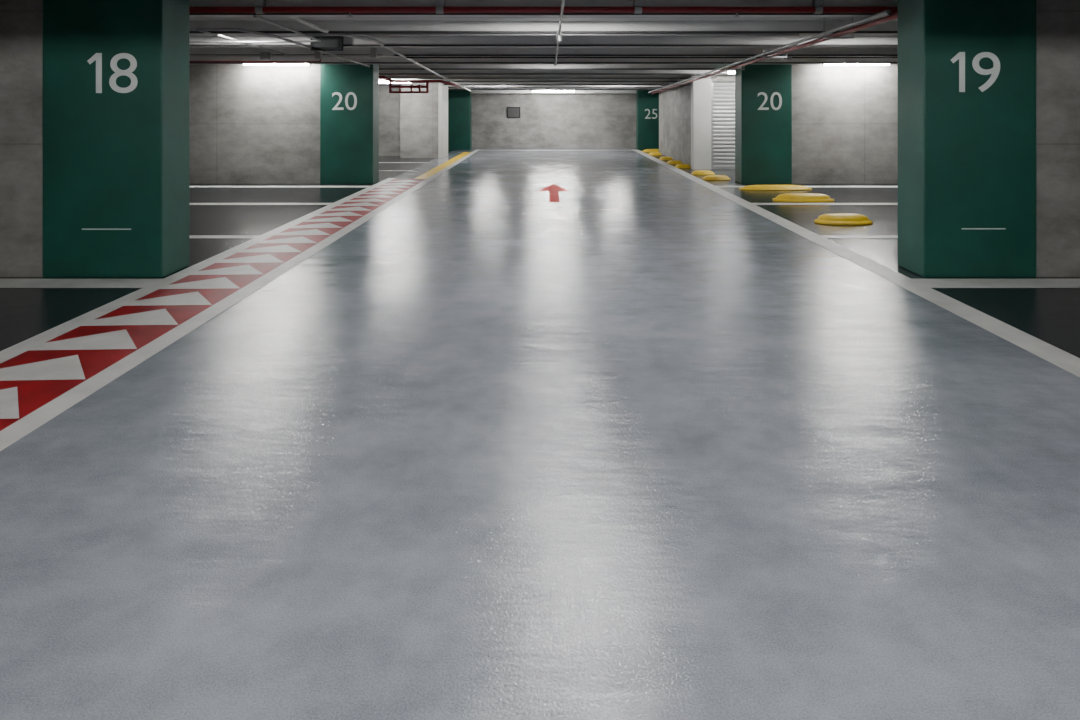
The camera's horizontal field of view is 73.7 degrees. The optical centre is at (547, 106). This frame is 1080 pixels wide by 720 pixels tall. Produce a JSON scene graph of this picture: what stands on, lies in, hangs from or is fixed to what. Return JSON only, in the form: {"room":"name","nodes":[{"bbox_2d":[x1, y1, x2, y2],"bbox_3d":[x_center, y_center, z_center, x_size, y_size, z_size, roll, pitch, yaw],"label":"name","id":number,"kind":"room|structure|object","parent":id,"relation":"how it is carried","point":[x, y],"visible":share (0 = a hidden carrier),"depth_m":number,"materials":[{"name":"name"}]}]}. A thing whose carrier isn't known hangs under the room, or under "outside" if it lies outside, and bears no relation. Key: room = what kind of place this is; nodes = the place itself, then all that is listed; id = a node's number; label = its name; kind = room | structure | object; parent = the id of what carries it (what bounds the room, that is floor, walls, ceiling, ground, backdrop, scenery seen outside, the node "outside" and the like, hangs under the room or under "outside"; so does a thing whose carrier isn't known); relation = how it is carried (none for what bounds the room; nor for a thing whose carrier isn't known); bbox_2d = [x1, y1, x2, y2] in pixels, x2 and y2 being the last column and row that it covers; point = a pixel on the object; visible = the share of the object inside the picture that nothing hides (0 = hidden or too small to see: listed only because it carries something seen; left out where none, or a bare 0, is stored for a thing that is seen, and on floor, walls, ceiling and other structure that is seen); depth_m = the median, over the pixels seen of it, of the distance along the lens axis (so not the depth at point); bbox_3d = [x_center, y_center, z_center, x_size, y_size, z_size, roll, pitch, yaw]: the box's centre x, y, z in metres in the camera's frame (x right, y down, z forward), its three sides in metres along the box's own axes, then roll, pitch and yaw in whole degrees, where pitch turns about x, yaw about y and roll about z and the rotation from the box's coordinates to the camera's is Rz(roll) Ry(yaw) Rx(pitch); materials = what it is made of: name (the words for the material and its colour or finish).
{"room":"parking garage","nodes":[
{"label":"parking garage","id":0,"kind":"room"},
{"bbox_2d":[0,0,42,276],"bbox_3d":[-8.867,0.188,6.985,8.265,2.824,0.430,0,0,0],"label":"wall","id":1,"kind":"structure","parent":0,"point":[21,21],"depth_m":6.77,"materials":[{"name":"concrete"}]},
{"bbox_2d":[189,64,319,183],"bbox_3d":[-8.868,0.282,15.200,8.263,2.635,0.400,0,0,0],"label":"wall","id":2,"kind":"structure","parent":0,"point":[249,124],"depth_m":15.00,"materials":[{"name":"concrete"}]},
{"bbox_2d":[379,85,399,155],"bbox_3d":[-8.810,0.380,23.650,8.380,2.440,0.300,0,0,0],"label":"wall","id":3,"kind":"structure","parent":0,"point":[389,103],"depth_m":23.50,"materials":[{"name":"concrete"}]},
{"bbox_2d":[400,83,437,157],"bbox_3d":[-4.020,0.369,23.150,1.200,2.462,1.300,0,0,0],"label":"wall","id":4,"kind":"structure","parent":0,"point":[418,111],"depth_m":22.50,"materials":[{"name":"concrete"}]},
{"bbox_2d":[438,83,447,157],"bbox_3d":[-3.360,0.368,23.130,0.120,2.463,1.340,0,0,0],"label":"trim","id":5,"kind":"structure","parent":4,"relation":"attached to","point":[442,89],"depth_m":22.52,"materials":[{"name":"white paint"}]},
{"bbox_2d":[0,148,1079,719],"bbox_3d":[0.000,1.600,11.050,26.000,0.001,34.100,0,0,0],"label":"floor","id":6,"kind":"structure","parent":0,"point":[638,443],"depth_m":3.15,"materials":[{"name":"grey concrete"}]},
{"bbox_2d":[0,279,160,287],"bbox_3d":[-8.240,1.597,6.530,9.320,0.001,0.340,0,0,0],"label":"parking line","id":7,"kind":"object","parent":6,"relation":"on","point":[4,283],"visible":1,"depth_m":6.51,"materials":[{"name":"white paint"}]},
{"bbox_2d":[43,0,188,277],"bbox_3d":[-4.173,0.188,6.998,1.125,2.825,0.523,0,0,0],"label":"pillar","id":8,"kind":"structure","parent":6,"relation":"on","point":[112,159],"depth_m":6.74,"materials":[{"name":"green paint"}]},
{"bbox_2d":[87,53,101,92],"bbox_3d":[-4.242,-0.318,6.734,0.136,0.375,0.004,0,0,0],"label":"number one","id":9,"kind":"object","parent":8,"relation":"attached to","point":[98,56],"visible":1,"depth_m":6.73,"materials":[{"name":"paint"}]},
{"bbox_2d":[82,229,130,229],"bbox_3d":[-4.130,1.143,6.735,0.460,0.010,0.004,0,0,0],"label":"level mark","id":10,"kind":"object","parent":8,"relation":"attached to","point":[82,229],"visible":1,"depth_m":6.73,"materials":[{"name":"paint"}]},
{"bbox_2d":[109,53,137,92],"bbox_3d":[-3.972,-0.318,6.735,0.263,0.375,0.004,0,0,0],"label":"number","id":11,"kind":"object","parent":8,"relation":"attached to","point":[133,63],"visible":1,"depth_m":6.73,"materials":[{"name":"paint"}]},
{"bbox_2d":[0,178,394,362],"bbox_3d":[-3.495,1.597,5.100,0.170,0.001,22.200,0,0,0],"label":"lane edge line","id":12,"kind":"object","parent":6,"relation":"on","point":[6,354],"visible":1,"depth_m":6.23,"materials":[{"name":"white paint"}]},
{"bbox_2d":[0,179,424,430],"bbox_3d":[-3.055,1.597,5.000,0.710,0.002,22.000,0,0,0],"label":"band","id":13,"kind":"object","parent":6,"relation":"on","point":[29,380],"visible":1,"depth_m":5.46,"materials":[{"name":"red paint"}]},
{"bbox_2d":[189,235,259,237],"bbox_3d":[-8.240,1.597,8.860,9.320,0.001,0.200,0,0,0],"label":"parking line","id":14,"kind":"object","parent":6,"relation":"on","point":[190,236],"visible":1,"depth_m":8.88,"materials":[{"name":"white paint"}]},
{"bbox_2d":[0,150,478,450],"bbox_3d":[-2.620,1.597,10.500,0.160,0.001,33.000,0,0,0],"label":"lane edge line","id":15,"kind":"object","parent":6,"relation":"on","point":[32,421],"visible":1,"depth_m":4.84,"materials":[{"name":"white paint"}]},
{"bbox_2d":[189,203,331,204],"bbox_3d":[-8.240,1.597,11.875,9.320,0.001,0.250,0,0,0],"label":"parking line","id":16,"kind":"object","parent":6,"relation":"on","point":[189,203],"visible":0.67,"depth_m":11.91,"materials":[{"name":"white paint"}]},
{"bbox_2d":[189,186,369,186],"bbox_3d":[-8.240,1.597,14.450,9.320,0.001,0.300,0,0,0],"label":"bay","id":17,"kind":"object","parent":6,"relation":"on","point":[189,186],"visible":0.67,"depth_m":14.46,"materials":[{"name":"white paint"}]},
{"bbox_2d":[320,64,378,183],"bbox_3d":[-4.186,0.282,15.220,1.101,2.636,0.520,0,0,0],"label":"pillar","id":18,"kind":"structure","parent":6,"relation":"on","point":[349,139],"depth_m":14.96,"materials":[{"name":"green paint"}]},
{"bbox_2d":[332,92,356,109],"bbox_3d":[-4.230,-0.122,14.958,0.520,0.375,0.004,0,0,0],"label":"number","id":19,"kind":"object","parent":18,"relation":"attached to","point":[334,93],"visible":1,"depth_m":14.96,"materials":[{"name":"paint"}]},
{"bbox_2d":[379,170,412,170],"bbox_3d":[-8.150,1.597,18.070,9.500,0.001,0.140,0,0,0],"label":"bay","id":20,"kind":"object","parent":6,"relation":"on","point":[379,170],"visible":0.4,"depth_m":18.11,"materials":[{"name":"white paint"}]},
{"bbox_2d":[379,162,429,162],"bbox_3d":[-8.150,1.597,20.670,9.500,0.001,0.140,0,0,0],"label":"bay","id":21,"kind":"object","parent":6,"relation":"on","point":[379,162],"visible":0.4,"depth_m":20.72,"materials":[{"name":"white paint"}]},
{"bbox_2d":[415,152,470,178],"bbox_3d":[-2.840,1.597,20.750,0.280,0.001,9.500,0,0,0],"label":"floor marking","id":22,"kind":"object","parent":6,"relation":"on","point":[435,170],"visible":1,"depth_m":19.01,"materials":[{"name":"paint"}]},
{"bbox_2d":[448,90,470,149],"bbox_3d":[-3.385,0.418,27.050,0.970,2.363,0.500,0,0,0],"label":"pillar","id":23,"kind":"structure","parent":6,"relation":"on","point":[459,101],"depth_m":26.80,"materials":[{"name":"green paint"}]},
{"bbox_2d":[538,184,568,201],"bbox_3d":[0.110,1.597,13.525,0.620,0.001,2.850,0,0,0],"label":"direction arrow marking","id":24,"kind":"object","parent":6,"relation":"on","point":[553,189],"visible":1,"depth_m":13.77,"materials":[{"name":"red paint"}]},
{"bbox_2d":[636,90,658,149],"bbox_3d":[3.785,0.418,27.050,0.870,2.363,0.500,0,0,0],"label":"pillar","id":25,"kind":"structure","parent":6,"relation":"on","point":[647,130],"depth_m":26.80,"materials":[{"name":"green paint"}]},
{"bbox_2d":[645,109,656,118],"bbox_3d":[3.835,0.255,26.798,0.470,0.370,0.004,0,0,0],"label":"number","id":26,"kind":"object","parent":25,"relation":"attached to","point":[647,117],"visible":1,"depth_m":26.80,"materials":[{"name":"paint"}]},
{"bbox_2d":[641,149,658,151],"bbox_3d":[3.900,1.551,25.800,1.100,0.090,0.420,0,0,0],"label":"kerb","id":27,"kind":"object","parent":6,"relation":"on","point":[645,150],"visible":0.55,"depth_m":25.65,"materials":[{"name":"paint"}]},
{"bbox_2d":[648,152,661,154],"bbox_3d":[3.570,1.551,24.000,0.450,0.090,0.420,0,0,0],"label":"kerb","id":28,"kind":"object","parent":6,"relation":"on","point":[650,153],"visible":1,"depth_m":23.86,"materials":[{"name":"paint"}]},
{"bbox_2d":[659,157,672,159],"bbox_3d":[3.580,1.551,21.800,0.420,0.090,0.420,0,0,0],"label":"kerb","id":29,"kind":"object","parent":6,"relation":"on","point":[661,158],"visible":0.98,"depth_m":21.66,"materials":[{"name":"paint"}]},
{"bbox_2d":[667,160,682,163],"bbox_3d":[3.570,1.551,20.300,0.440,0.090,0.420,0,0,0],"label":"kerb","id":30,"kind":"object","parent":6,"relation":"on","point":[670,161],"visible":0.99,"depth_m":20.16,"materials":[{"name":"paint"}]},
{"bbox_2d":[675,164,690,167],"bbox_3d":[3.570,1.551,19.000,0.440,0.090,0.420,0,0,0],"label":"kerb","id":31,"kind":"object","parent":6,"relation":"on","point":[677,165],"visible":0.97,"depth_m":18.86,"materials":[{"name":"paint"}]},
{"bbox_2d":[691,75,710,169],"bbox_3d":[3.945,0.322,18.575,0.450,2.557,0.350,0,0,0],"label":"pier","id":32,"kind":"object","parent":6,"relation":"on","point":[700,89],"depth_m":18.40,"materials":[{"name":"white concrete"}]},
{"bbox_2d":[691,170,714,174],"bbox_3d":[3.680,1.551,17.100,0.560,0.090,0.420,0,0,0],"label":"kerb","id":33,"kind":"object","parent":6,"relation":"on","point":[697,172],"visible":1,"depth_m":16.97,"materials":[{"name":"paint"}]},
{"bbox_2d":[702,175,730,179],"bbox_3d":[3.720,1.551,15.900,0.620,0.090,0.420,0,0,0],"label":"kerb","id":34,"kind":"object","parent":6,"relation":"on","point":[708,177],"visible":1,"depth_m":15.77,"materials":[{"name":"paint"}]},
{"bbox_2d":[735,64,791,183],"bbox_3d":[4.545,0.282,15.220,1.050,2.636,0.520,0,0,0],"label":"pillar","id":35,"kind":"structure","parent":6,"relation":"on","point":[763,138],"depth_m":14.96,"materials":[{"name":"green paint"}]},
{"bbox_2d":[758,92,781,109],"bbox_3d":[4.605,-0.122,14.958,0.510,0.375,0.004,0,0,0],"label":"number","id":36,"kind":"object","parent":35,"relation":"attached to","point":[761,107],"visible":1,"depth_m":14.96,"materials":[{"name":"paint"}]},
{"bbox_2d":[739,185,811,189],"bbox_3d":[4.420,1.556,14.000,1.420,0.080,0.420,0,0,0],"label":"kerb","id":37,"kind":"object","parent":6,"relation":"on","point":[749,187],"visible":1,"depth_m":13.87,"materials":[{"name":"paint"}]},
{"bbox_2d":[772,193,833,201],"bbox_3d":[4.360,1.536,12.300,1.040,0.120,0.420,0,0,0],"label":"kerb","id":38,"kind":"object","parent":6,"relation":"on","point":[787,197],"visible":1,"depth_m":12.16,"materials":[{"name":"paint"}]},
{"bbox_2d":[716,186,897,186],"bbox_3d":[8.140,1.597,14.450,9.520,0.001,0.300,0,0,0],"label":"bay","id":39,"kind":"object","parent":6,"relation":"on","point":[716,186],"visible":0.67,"depth_m":14.46,"materials":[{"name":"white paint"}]},
{"bbox_2d":[752,203,897,204],"bbox_3d":[8.140,1.597,11.875,9.520,0.001,0.250,0,0,0],"label":"parking line","id":40,"kind":"object","parent":6,"relation":"on","point":[752,203],"visible":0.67,"depth_m":11.91,"materials":[{"name":"white paint"}]},
{"bbox_2d":[814,213,872,224],"bbox_3d":[4.080,1.536,9.950,0.780,0.120,0.420,0,0,0],"label":"kerb","id":41,"kind":"object","parent":6,"relation":"on","point":[831,218],"visible":1,"depth_m":9.81,"materials":[{"name":"paint"}]},
{"bbox_2d":[634,150,1079,376],"bbox_3d":[3.260,1.597,10.500,0.240,0.001,33.000,0,0,0],"label":"lane edge line","id":42,"kind":"object","parent":6,"relation":"on","point":[1048,352],"visible":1,"depth_m":6.13,"materials":[{"name":"white paint"}]},
{"bbox_2d":[820,235,897,237],"bbox_3d":[8.140,1.597,8.860,9.520,0.001,0.200,0,0,0],"label":"parking line","id":43,"kind":"object","parent":6,"relation":"on","point":[824,236],"visible":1,"depth_m":8.88,"materials":[{"name":"white paint"}]},
{"bbox_2d":[898,0,1035,277],"bbox_3d":[4.048,0.188,6.998,1.055,2.825,0.523,0,0,0],"label":"pillar","id":44,"kind":"structure","parent":6,"relation":"on","point":[967,159],"depth_m":6.74,"materials":[{"name":"green paint"}]},
{"bbox_2d":[951,52,964,91],"bbox_3d":[3.832,-0.328,6.734,0.135,0.375,0.004,0,0,0],"label":"number one","id":45,"kind":"object","parent":44,"relation":"attached to","point":[961,55],"visible":1,"depth_m":6.73,"materials":[{"name":"paint"}]},
{"bbox_2d":[962,228,1005,228],"bbox_3d":[4.075,1.139,6.735,0.410,0.010,0.004,0,0,0],"label":"level mark","id":46,"kind":"object","parent":44,"relation":"attached to","point":[962,228],"visible":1,"depth_m":6.73,"materials":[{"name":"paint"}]},
{"bbox_2d":[972,52,999,91],"bbox_3d":[4.100,-0.328,6.735,0.260,0.375,0.004,0,0,0],"label":"number","id":47,"kind":"object","parent":44,"relation":"attached to","point":[994,72],"visible":1,"depth_m":6.73,"materials":[{"name":"paint"}]},
{"bbox_2d":[913,279,1079,287],"bbox_3d":[8.140,1.597,6.530,9.520,0.001,0.340,0,0,0],"label":"parking line","id":48,"kind":"object","parent":6,"relation":"on","point":[932,283],"visible":1,"depth_m":6.51,"materials":[{"name":"white paint"}]},
{"bbox_2d":[189,0,897,89],"bbox_3d":[0.000,-1.147,11.050,26.000,1.141,34.100,0,0,0],"label":"ceiling","id":49,"kind":"structure","parent":0,"point":[880,40],"depth_m":11.34,"materials":[{"name":"paint"}]},
{"bbox_2d":[242,64,310,65],"bbox_3d":[-5.550,-0.945,14.720,1.400,0.192,0.120,0,0,0],"label":"light","id":50,"kind":"object","parent":49,"relation":"hanging from","point":[242,64],"visible":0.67,"depth_m":14.70,"materials":[{"name":"white plastic"}]},
{"bbox_2d":[310,36,342,50],"bbox_3d":[-3.450,-1.001,11.232,0.500,0.242,0.076,0,0,0],"label":"exit sign","id":51,"kind":"object","parent":49,"relation":"hanging from","point":[327,43],"visible":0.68,"depth_m":11.20,"materials":[{"name":"plastic"}]},
{"bbox_2d":[379,79,398,82],"bbox_3d":[-4.600,-0.793,20.900,1.300,0.212,0.120,0,0,0],"label":"light","id":52,"kind":"object","parent":49,"relation":"hanging from","point":[380,80],"visible":0.13,"depth_m":20.88,"materials":[{"name":"white plastic"}]},
{"bbox_2d":[189,0,897,93],"bbox_3d":[0.000,-0.774,16.200,25.000,0.844,17.602,0,0,0],"label":"sprinkler pipework","id":53,"kind":"object","parent":49,"relation":"hanging from","point":[260,7],"visible":0.82,"depth_m":7.99,"materials":[{"name":"metal"}]},
{"bbox_2d":[189,0,897,66],"bbox_3d":[-0.750,-0.960,10.900,14.500,0.280,8.001,0,0,0],"label":"conduit","id":54,"kind":"object","parent":49,"relation":"hanging from","point":[373,50],"depth_m":10.39,"materials":[{"name":"grey metal"}]},
{"bbox_2d":[471,90,635,92],"bbox_3d":[0.000,-0.636,27.425,26.000,0.232,0.250,0,0,0],"label":"beam","id":55,"kind":"structure","parent":49,"relation":"attached to","point":[472,91],"depth_m":27.30,"materials":[{"name":"paint"}]},
{"bbox_2d":[532,90,574,91],"bbox_3d":[0.200,-0.659,26.300,1.600,0.232,0.120,0,0,0],"label":"light","id":56,"kind":"object","parent":49,"relation":"hanging from","point":[532,90],"visible":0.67,"depth_m":26.28,"materials":[{"name":"white plastic"}]},
{"bbox_2d":[726,70,734,73],"bbox_3d":[5.000,-0.888,17.200,1.500,0.192,0.120,0,0,0],"label":"light","id":57,"kind":"object","parent":49,"relation":"hanging from","point":[729,71],"visible":0.16,"depth_m":17.18,"materials":[{"name":"white plastic"}]},
{"bbox_2d":[821,64,890,65],"bbox_3d":[6.300,-0.945,14.720,1.400,0.192,0.120,0,0,0],"label":"light","id":58,"kind":"object","parent":49,"relation":"hanging from","point":[821,64],"visible":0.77,"depth_m":14.70,"materials":[{"name":"white plastic"}]},
{"bbox_2d":[471,93,635,147],"bbox_3d":[0.000,0.433,28.200,26.000,2.334,0.200,0,0,0],"label":"wall","id":59,"kind":"structure","parent":0,"point":[546,120],"depth_m":28.10,"materials":[{"name":"concrete"}]},
{"bbox_2d":[507,107,519,117],"bbox_3d":[-1.340,0.215,28.070,0.520,0.430,0.060,0,0,0],"label":"frame","id":60,"kind":"object","parent":59,"relation":"attached to","point":[507,107],"visible":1,"depth_m":28.04,"materials":[{"name":"plastic"}]},
{"bbox_2d":[508,108,518,116],"bbox_3d":[-1.340,0.215,28.035,0.440,0.350,0.010,0,0,0],"label":"panel","id":61,"kind":"object","parent":59,"relation":"attached to","point":[512,112],"visible":1,"depth_m":28.03,"materials":[{"name":"grey metal"}]},
{"bbox_2d":[659,75,690,165],"bbox_3d":[3.975,0.326,21.875,0.250,2.549,6.250,0,0,0],"label":"wall","id":62,"kind":"structure","parent":0,"point":[674,105],"depth_m":21.57,"materials":[{"name":"concrete"}]},
{"bbox_2d":[711,75,734,81],"bbox_3d":[5.585,-0.803,18.575,2.830,0.307,0.350,0,0,0],"label":"header","id":63,"kind":"object","parent":62,"relation":"attached to","point":[718,78],"depth_m":18.40,"materials":[{"name":"white metal"}]},
{"bbox_2d":[792,64,897,183],"bbox_3d":[9.035,0.282,15.200,7.930,2.635,0.400,0,0,0],"label":"wall","id":64,"kind":"structure","parent":0,"point":[845,117],"depth_m":15.00,"materials":[{"name":"concrete"}]},
{"bbox_2d":[1036,0,1079,276],"bbox_3d":[8.787,0.188,6.985,8.425,2.824,0.430,0,0,0],"label":"wall","id":65,"kind":"structure","parent":0,"point":[1057,21],"depth_m":6.77,"materials":[{"name":"concrete"}]},
{"bbox_3d":[10.000,0.322,18.575,6.000,2.557,0.350,0,0,0],"label":"shutter","id":66,"kind":"object","parent":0,"visible":0},
{"bbox_2d":[711,82,734,168],"bbox_3d":[5.585,0.475,18.535,2.830,2.250,0.170,0,0,0],"label":"rails","id":67,"kind":"object","parent":66,"relation":"attached to","point":[712,167],"visible":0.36,"depth_m":18.45,"materials":[{"name":"grey metal"}]},
{"bbox_2d":[713,82,734,166],"bbox_3d":[5.585,0.432,18.536,2.730,2.295,0.028,0,0,0],"label":"curtain","id":68,"kind":"object","parent":66,"relation":"hanging from","point":[723,92],"visible":0.3,"depth_m":18.53,"materials":[{"name":"white metal"}]}
]}

